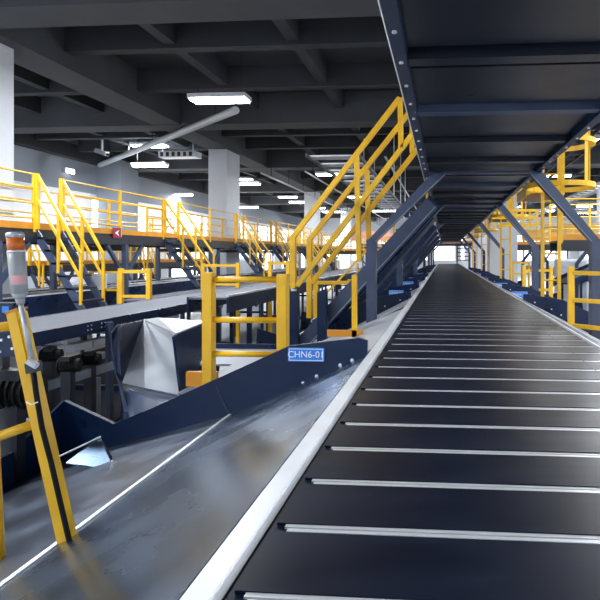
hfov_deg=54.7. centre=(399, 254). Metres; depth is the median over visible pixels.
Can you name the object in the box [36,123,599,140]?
ceiling beam
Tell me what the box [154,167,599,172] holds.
ceiling beam
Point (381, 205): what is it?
rack
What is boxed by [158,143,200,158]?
box fixture
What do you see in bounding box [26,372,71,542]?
cable conduit
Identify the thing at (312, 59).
ceiling beam
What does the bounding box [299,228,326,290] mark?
stair
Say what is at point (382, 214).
ceiling beam
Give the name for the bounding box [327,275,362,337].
guard railing
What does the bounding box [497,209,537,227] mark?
railing
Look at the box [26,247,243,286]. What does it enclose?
walkway
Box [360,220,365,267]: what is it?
column
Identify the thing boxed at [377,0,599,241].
conveyor
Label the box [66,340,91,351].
cover plate
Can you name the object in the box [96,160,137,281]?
column
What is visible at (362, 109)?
ceiling beam
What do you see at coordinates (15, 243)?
beacon
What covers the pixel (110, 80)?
ceiling beam
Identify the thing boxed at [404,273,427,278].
chute
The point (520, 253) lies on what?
window
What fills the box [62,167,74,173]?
floodlight
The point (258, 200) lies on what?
ceiling beam
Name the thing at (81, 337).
cover plate
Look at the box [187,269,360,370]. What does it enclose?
conveyor
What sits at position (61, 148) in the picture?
trim
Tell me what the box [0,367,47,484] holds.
motor
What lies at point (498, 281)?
chute
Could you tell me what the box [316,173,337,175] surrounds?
diffuser
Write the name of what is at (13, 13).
ceiling beam
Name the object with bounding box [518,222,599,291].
gantry
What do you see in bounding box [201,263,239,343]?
guard railing
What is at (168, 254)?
walkway
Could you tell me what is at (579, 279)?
conveyor
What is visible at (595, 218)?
wall
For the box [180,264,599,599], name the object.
conveyor belt
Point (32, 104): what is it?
ceiling beam
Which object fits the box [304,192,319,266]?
column
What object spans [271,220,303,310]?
stair
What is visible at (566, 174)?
ceiling lamp
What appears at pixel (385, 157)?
pipe
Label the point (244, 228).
stair
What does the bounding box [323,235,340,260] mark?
window
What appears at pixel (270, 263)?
guard railing
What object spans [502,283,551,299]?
chute
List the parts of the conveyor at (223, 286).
leg, leg, leg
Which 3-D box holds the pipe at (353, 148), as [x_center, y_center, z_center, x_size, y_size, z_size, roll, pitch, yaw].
[-0.388,-5.150,53.696,0.100,1.700,53.000,0,0,4]
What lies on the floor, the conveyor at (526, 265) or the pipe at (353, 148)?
the conveyor at (526, 265)
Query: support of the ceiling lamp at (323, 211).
hanging from the ceiling
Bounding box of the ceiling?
[37,47,400,97]
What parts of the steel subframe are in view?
leg, leg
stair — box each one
[28,245,62,287]
[34,173,107,337]
[136,247,154,279]
[163,199,221,340]
[235,213,275,323]
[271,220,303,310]
[289,96,441,345]
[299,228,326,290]
[318,230,341,294]
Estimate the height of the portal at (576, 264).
3.080 m
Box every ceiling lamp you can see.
[129,142,169,147]
[131,139,168,167]
[173,192,193,195]
[187,51,251,103]
[240,171,261,184]
[240,177,253,180]
[240,193,258,207]
[278,195,297,197]
[288,193,303,202]
[315,149,340,175]
[322,210,345,212]
[373,209,395,211]
[546,172,570,176]
[576,203,592,206]
[576,211,596,213]
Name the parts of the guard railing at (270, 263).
post, rail, post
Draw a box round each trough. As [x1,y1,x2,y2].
[328,193,434,304]
[377,225,437,292]
[391,224,438,284]
[403,223,439,278]
[409,240,439,274]
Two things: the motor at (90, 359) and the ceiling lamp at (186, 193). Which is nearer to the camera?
the motor at (90, 359)
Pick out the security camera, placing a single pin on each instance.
(99, 151)
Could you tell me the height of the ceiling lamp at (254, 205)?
1.740 m
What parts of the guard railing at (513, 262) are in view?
post, post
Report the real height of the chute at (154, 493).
2.245 m
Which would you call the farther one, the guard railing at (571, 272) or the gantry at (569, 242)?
the gantry at (569, 242)
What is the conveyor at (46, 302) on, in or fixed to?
on the floor
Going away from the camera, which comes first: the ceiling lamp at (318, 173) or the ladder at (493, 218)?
the ladder at (493, 218)
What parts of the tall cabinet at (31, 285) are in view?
door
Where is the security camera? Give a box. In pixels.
[94,140,109,155]
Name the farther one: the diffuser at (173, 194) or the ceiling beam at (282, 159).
the diffuser at (173, 194)
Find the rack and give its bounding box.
[305,137,405,210]
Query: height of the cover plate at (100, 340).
0.313 m
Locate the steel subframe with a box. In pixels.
[47,322,113,420]
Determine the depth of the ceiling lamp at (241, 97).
16.23 m
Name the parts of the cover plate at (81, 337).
plate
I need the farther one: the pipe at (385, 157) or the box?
the pipe at (385, 157)
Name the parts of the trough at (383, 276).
handrail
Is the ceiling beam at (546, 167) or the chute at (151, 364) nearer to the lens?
the chute at (151, 364)
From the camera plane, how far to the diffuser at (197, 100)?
16.34 m
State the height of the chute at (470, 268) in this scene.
2.225 m
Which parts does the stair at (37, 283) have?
post, rail, newel post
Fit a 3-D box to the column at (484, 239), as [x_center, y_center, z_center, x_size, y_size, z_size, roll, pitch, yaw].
[5.801,-1.050,40.573,1.100,7.700,1.100,0,0,5]
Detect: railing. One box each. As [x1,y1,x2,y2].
[0,306,76,558]
[89,271,117,337]
[118,268,151,303]
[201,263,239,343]
[202,272,288,384]
[268,261,289,331]
[313,279,351,318]
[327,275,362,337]
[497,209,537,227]
[512,261,529,286]
[522,265,552,297]
[567,266,599,330]
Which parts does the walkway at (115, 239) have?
leg, rail, rail, rail, rail, post, leg, post, rail, rail, rail, rail, post, leg, rail, post, rail, rail, leg, post, post, rail, rail, rail, rail, post, leg, leg, post, post, leg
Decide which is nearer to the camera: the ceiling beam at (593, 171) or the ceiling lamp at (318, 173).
the ceiling lamp at (318, 173)
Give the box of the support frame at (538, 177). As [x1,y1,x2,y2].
[366,170,599,339]
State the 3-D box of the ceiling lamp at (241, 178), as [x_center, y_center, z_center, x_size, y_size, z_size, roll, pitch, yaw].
[-10.975,-5.580,38.981,1.700,0.840,0.600,0,0,5]
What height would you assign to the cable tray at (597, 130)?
2.200 m
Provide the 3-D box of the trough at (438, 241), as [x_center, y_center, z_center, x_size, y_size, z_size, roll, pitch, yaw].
[0.870,-0.016,26.002,2.017,2.672,0.980,0,0,5]
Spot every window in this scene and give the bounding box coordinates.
[90,195,148,278]
[170,209,206,276]
[256,223,273,269]
[282,228,292,267]
[301,231,303,267]
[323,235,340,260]
[352,242,355,260]
[432,239,455,260]
[460,237,464,259]
[518,235,531,260]
[545,251,568,260]
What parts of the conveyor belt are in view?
rail, frame, rail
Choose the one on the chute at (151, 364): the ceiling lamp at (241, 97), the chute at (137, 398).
the chute at (137, 398)
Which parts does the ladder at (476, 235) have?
rail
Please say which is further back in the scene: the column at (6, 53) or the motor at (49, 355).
the column at (6, 53)
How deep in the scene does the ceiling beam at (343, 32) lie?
14.41 m
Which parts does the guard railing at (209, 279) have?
post, rail, rail, rail, post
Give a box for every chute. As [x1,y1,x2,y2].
[0,337,367,599]
[110,318,201,418]
[123,384,176,416]
[256,292,410,343]
[300,283,418,330]
[319,309,401,352]
[387,276,424,288]
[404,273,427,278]
[407,269,430,276]
[469,267,521,284]
[473,269,531,287]
[481,273,556,298]
[488,277,582,308]
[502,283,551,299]
[523,294,587,333]
[541,310,599,343]
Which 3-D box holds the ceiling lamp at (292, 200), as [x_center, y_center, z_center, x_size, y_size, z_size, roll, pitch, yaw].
[-8.064,-5.130,46.358,1.900,1.740,0.700,0,0,5]
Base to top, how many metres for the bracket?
2.349 m
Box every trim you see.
[14,133,302,218]
[14,181,300,284]
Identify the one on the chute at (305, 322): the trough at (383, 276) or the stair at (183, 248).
the trough at (383, 276)
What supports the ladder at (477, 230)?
on the floor
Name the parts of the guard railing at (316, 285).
post, rail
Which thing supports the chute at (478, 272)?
on the floor
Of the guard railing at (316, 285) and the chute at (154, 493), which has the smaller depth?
the chute at (154, 493)
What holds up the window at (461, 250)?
in the wall at (332, 224)
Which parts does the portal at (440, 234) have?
post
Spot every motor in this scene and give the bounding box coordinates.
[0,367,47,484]
[38,346,63,411]
[56,355,82,402]
[80,351,101,412]
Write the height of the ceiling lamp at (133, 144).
0.840 m
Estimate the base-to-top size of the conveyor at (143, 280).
1.835 m
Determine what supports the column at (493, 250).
on the floor
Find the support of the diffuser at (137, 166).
attached to the ceiling lamp at (137, 164)
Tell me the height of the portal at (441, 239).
3.856 m
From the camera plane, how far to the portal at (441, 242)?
41.80 m
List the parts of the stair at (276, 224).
post, post, rail, handrail, handrail, newel post, foot post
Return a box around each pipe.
[260,150,380,226]
[304,162,386,220]
[350,148,407,219]
[384,148,418,208]
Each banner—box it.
[352,231,391,240]
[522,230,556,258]
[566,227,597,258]
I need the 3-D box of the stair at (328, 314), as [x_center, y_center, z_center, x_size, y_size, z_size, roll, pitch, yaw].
[-0.453,0.316,8.111,2.117,4.968,0.900,0,0,5]
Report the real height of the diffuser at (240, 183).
0.060 m
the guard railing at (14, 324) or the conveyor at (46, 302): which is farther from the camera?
the conveyor at (46, 302)
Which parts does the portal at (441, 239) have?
post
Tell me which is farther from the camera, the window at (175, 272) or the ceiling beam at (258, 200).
the ceiling beam at (258, 200)
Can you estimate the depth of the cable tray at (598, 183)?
33.12 m
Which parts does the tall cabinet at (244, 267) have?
door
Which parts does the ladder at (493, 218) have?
rail, rail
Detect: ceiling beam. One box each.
[0,0,380,28]
[0,27,375,220]
[14,62,399,95]
[14,63,329,206]
[14,90,599,133]
[14,96,325,213]
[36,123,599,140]
[64,16,388,55]
[78,131,599,151]
[118,145,599,171]
[138,23,390,212]
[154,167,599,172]
[179,168,599,179]
[204,176,592,192]
[240,192,596,196]
[250,194,596,204]
[272,19,404,196]
[280,203,596,212]
[302,211,594,217]
[525,176,599,220]
[526,168,590,205]
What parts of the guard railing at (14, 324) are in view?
post, rail, rail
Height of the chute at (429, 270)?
2.225 m
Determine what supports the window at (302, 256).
in the wall at (49, 166)
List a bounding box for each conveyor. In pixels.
[3,266,330,336]
[28,267,297,291]
[29,267,362,419]
[124,268,353,335]
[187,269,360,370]
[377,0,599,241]
[526,265,587,281]
[553,264,587,299]
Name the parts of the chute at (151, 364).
leg, plate, plate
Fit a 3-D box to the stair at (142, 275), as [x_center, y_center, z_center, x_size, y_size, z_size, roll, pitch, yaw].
[-10.971,1.015,25.389,1.231,3.570,0.980,0,0,5]
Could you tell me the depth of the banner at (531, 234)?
32.96 m
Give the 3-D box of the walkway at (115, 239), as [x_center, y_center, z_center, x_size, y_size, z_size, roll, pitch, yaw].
[-7.162,0.581,25.942,2.070,4.438,35.460,0,0,5]
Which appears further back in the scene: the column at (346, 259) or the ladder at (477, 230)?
the column at (346, 259)
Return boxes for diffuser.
[131,144,168,147]
[132,165,167,167]
[173,194,192,195]
[189,97,249,103]
[240,183,259,184]
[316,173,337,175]
[373,210,394,211]
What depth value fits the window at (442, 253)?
81.60 m
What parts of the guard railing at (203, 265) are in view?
post, rail, rail, post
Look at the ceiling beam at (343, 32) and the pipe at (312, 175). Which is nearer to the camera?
the ceiling beam at (343, 32)
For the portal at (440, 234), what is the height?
3.856 m
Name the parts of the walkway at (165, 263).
rail, leg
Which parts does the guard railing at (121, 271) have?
post, rail, rail, post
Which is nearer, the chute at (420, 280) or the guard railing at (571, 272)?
the guard railing at (571, 272)
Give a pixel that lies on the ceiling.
(370, 54)
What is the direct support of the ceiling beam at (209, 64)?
attached to the ceiling
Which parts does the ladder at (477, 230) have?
rail, rail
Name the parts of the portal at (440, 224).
post, post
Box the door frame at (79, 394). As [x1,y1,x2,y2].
[10,337,120,421]
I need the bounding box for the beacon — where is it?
[5,232,42,373]
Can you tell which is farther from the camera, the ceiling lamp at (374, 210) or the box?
the ceiling lamp at (374, 210)
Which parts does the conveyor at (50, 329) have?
frame, leg, frame, leg, leg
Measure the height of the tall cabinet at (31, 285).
2.400 m
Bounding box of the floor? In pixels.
[78,275,553,421]
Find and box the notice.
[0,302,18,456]
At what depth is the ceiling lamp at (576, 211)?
57.57 m
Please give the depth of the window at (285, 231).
68.13 m
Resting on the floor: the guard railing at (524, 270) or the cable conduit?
the guard railing at (524, 270)
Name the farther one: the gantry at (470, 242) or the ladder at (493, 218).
the gantry at (470, 242)
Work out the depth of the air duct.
22.18 m
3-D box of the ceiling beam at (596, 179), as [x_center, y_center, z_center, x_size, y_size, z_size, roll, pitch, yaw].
[14.368,-5.450,35.984,1.100,1.100,90.000,0,0,4]
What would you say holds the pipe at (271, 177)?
hanging from the ceiling
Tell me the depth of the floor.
23.13 m
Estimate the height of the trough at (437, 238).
2.672 m
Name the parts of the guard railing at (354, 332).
post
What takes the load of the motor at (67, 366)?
on the floor
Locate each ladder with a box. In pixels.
[467,223,484,267]
[474,212,498,270]
[488,185,527,279]
[517,130,595,298]
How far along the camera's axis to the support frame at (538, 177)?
7.14 m
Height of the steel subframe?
1.968 m
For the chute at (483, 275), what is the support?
on the floor
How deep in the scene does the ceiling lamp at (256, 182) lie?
34.01 m
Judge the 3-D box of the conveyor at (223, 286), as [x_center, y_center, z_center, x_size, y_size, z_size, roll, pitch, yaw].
[-4.460,1.883,27.434,1.202,1.835,30.000,0,0,5]
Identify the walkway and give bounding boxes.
[0,167,336,316]
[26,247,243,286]
[139,219,301,279]
[361,231,390,266]
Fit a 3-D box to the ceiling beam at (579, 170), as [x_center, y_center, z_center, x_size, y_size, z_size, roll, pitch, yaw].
[11.875,-5.700,36.180,0.300,0.600,90.000,0,0,4]
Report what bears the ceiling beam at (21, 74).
attached to the ceiling
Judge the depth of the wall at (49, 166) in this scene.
30.69 m
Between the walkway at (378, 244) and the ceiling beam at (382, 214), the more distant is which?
the ceiling beam at (382, 214)
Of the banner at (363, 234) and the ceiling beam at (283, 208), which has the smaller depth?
the banner at (363, 234)
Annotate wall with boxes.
[14,140,302,228]
[320,217,577,274]
[578,214,596,258]
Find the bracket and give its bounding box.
[0,331,14,356]
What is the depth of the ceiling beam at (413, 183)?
43.22 m
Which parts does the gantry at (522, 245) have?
leg, rail, rail, rail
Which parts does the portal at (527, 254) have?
post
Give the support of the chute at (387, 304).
on the floor
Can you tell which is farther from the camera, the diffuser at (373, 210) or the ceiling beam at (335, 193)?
the diffuser at (373, 210)
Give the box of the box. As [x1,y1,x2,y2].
[186,371,218,386]
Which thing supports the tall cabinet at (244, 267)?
on the floor
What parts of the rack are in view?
rail, rail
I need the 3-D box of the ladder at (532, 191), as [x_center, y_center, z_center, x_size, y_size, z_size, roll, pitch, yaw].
[2.454,-0.119,9.133,1.000,5.838,2.412,0,0,5]
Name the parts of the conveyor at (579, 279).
leg, frame, leg, frame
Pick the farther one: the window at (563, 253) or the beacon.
the window at (563, 253)
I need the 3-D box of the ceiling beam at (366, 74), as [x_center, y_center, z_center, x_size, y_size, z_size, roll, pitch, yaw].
[1.586,-5.650,17.605,37.600,0.700,0.350,0,0,5]
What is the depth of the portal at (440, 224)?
18.27 m
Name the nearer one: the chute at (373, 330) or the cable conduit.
the cable conduit
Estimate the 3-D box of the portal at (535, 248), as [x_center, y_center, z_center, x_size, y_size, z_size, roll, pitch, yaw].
[1.407,0.872,11.826,3.050,3.856,0.240,0,0,5]
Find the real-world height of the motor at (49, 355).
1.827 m
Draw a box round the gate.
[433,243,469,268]
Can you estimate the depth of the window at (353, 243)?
82.64 m
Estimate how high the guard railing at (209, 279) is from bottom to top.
2.678 m
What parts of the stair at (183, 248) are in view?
post, post, rail, handrail, rail, handrail, newel post, foot post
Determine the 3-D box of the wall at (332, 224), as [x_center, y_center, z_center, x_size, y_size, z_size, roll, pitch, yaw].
[6.445,-1.600,81.897,38.000,8.800,0.300,0,0,4]
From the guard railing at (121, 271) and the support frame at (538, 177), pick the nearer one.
the support frame at (538, 177)
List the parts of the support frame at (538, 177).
post, post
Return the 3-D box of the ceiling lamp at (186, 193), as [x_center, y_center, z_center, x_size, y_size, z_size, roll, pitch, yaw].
[-15.474,-5.105,40.092,1.600,1.790,0.600,0,0,5]
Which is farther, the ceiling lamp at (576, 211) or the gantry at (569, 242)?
the ceiling lamp at (576, 211)
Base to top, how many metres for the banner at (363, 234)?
5.355 m
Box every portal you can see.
[397,204,538,290]
[413,222,503,277]
[423,233,484,270]
[428,238,475,267]
[431,241,469,266]
[521,251,548,294]
[574,251,586,297]
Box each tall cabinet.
[27,276,49,288]
[240,259,258,306]
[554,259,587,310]
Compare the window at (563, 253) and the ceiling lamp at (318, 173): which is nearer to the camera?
the ceiling lamp at (318, 173)
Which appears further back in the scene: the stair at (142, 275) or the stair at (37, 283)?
the stair at (142, 275)
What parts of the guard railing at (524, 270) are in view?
post, rail, post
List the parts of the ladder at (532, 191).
rail, rail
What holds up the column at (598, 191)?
on the floor
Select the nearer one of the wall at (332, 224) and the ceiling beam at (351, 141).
the ceiling beam at (351, 141)
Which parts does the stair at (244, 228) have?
post, post, rail, handrail, rail, handrail, newel post, foot post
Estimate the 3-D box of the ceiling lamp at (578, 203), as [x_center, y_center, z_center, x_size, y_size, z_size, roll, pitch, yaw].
[19.818,-5.580,60.632,1.700,0.840,0.600,0,0,5]
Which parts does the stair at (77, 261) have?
post, rail, handrail, post, newel post, rail, handrail, newel post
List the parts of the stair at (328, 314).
newel post, support post, newel post, support post, handrail, rail, handrail, rail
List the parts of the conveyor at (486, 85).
frame, frame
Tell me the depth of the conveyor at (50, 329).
7.55 m
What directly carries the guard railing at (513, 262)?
on the floor
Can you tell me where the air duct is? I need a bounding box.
[97,92,238,166]
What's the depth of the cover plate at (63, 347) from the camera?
6.44 m
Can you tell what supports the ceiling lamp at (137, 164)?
hanging from the ceiling
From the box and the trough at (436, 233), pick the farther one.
the trough at (436, 233)
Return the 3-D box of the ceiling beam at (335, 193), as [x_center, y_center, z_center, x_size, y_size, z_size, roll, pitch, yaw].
[4.136,-5.650,50.005,37.600,0.700,0.350,0,0,5]
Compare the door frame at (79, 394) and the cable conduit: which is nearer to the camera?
the cable conduit
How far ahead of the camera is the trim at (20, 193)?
28.76 m
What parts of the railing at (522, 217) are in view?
rail, rail, rail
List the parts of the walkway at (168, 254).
leg, rail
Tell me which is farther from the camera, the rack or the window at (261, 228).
the window at (261, 228)
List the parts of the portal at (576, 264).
post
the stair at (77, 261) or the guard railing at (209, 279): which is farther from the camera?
the stair at (77, 261)
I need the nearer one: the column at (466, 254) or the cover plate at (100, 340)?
the cover plate at (100, 340)
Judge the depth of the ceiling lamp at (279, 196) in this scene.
50.68 m
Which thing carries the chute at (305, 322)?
on the floor
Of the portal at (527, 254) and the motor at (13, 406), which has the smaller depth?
the motor at (13, 406)
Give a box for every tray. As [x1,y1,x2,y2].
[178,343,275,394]
[518,167,599,221]
[533,127,599,181]
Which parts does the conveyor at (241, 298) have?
leg, leg, frame, frame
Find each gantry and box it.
[324,237,389,289]
[437,233,471,245]
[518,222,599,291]
[549,198,599,254]
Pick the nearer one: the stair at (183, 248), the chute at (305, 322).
the chute at (305, 322)
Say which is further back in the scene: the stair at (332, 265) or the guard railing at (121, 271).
the stair at (332, 265)
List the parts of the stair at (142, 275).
newel post, post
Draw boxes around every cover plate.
[41,345,65,355]
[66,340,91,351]
[80,336,104,358]
[85,335,104,345]
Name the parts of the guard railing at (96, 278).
rail, post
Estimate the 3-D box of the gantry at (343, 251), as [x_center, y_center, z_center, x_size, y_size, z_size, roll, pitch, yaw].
[-1.993,0.664,46.099,8.067,4.272,1.740,0,0,5]
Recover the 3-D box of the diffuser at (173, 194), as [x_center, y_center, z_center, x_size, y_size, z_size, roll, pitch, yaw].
[-15.474,-4.240,40.092,1.500,0.060,0.500,0,0,5]
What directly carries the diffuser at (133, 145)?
attached to the ceiling lamp at (133, 144)
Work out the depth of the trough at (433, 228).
13.63 m
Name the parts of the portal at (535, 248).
post, post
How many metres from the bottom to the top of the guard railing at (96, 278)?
2.397 m
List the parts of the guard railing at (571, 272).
post, rail, rail, rail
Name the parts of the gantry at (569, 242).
post, post, rail, rail, rail, rail, rail, post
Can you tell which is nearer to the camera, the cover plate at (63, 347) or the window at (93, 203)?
the cover plate at (63, 347)
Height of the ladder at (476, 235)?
5.838 m
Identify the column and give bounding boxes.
[0,43,13,293]
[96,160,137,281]
[208,149,239,314]
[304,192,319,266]
[341,208,351,268]
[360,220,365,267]
[465,231,471,267]
[473,219,486,270]
[488,192,517,282]
[597,186,599,233]

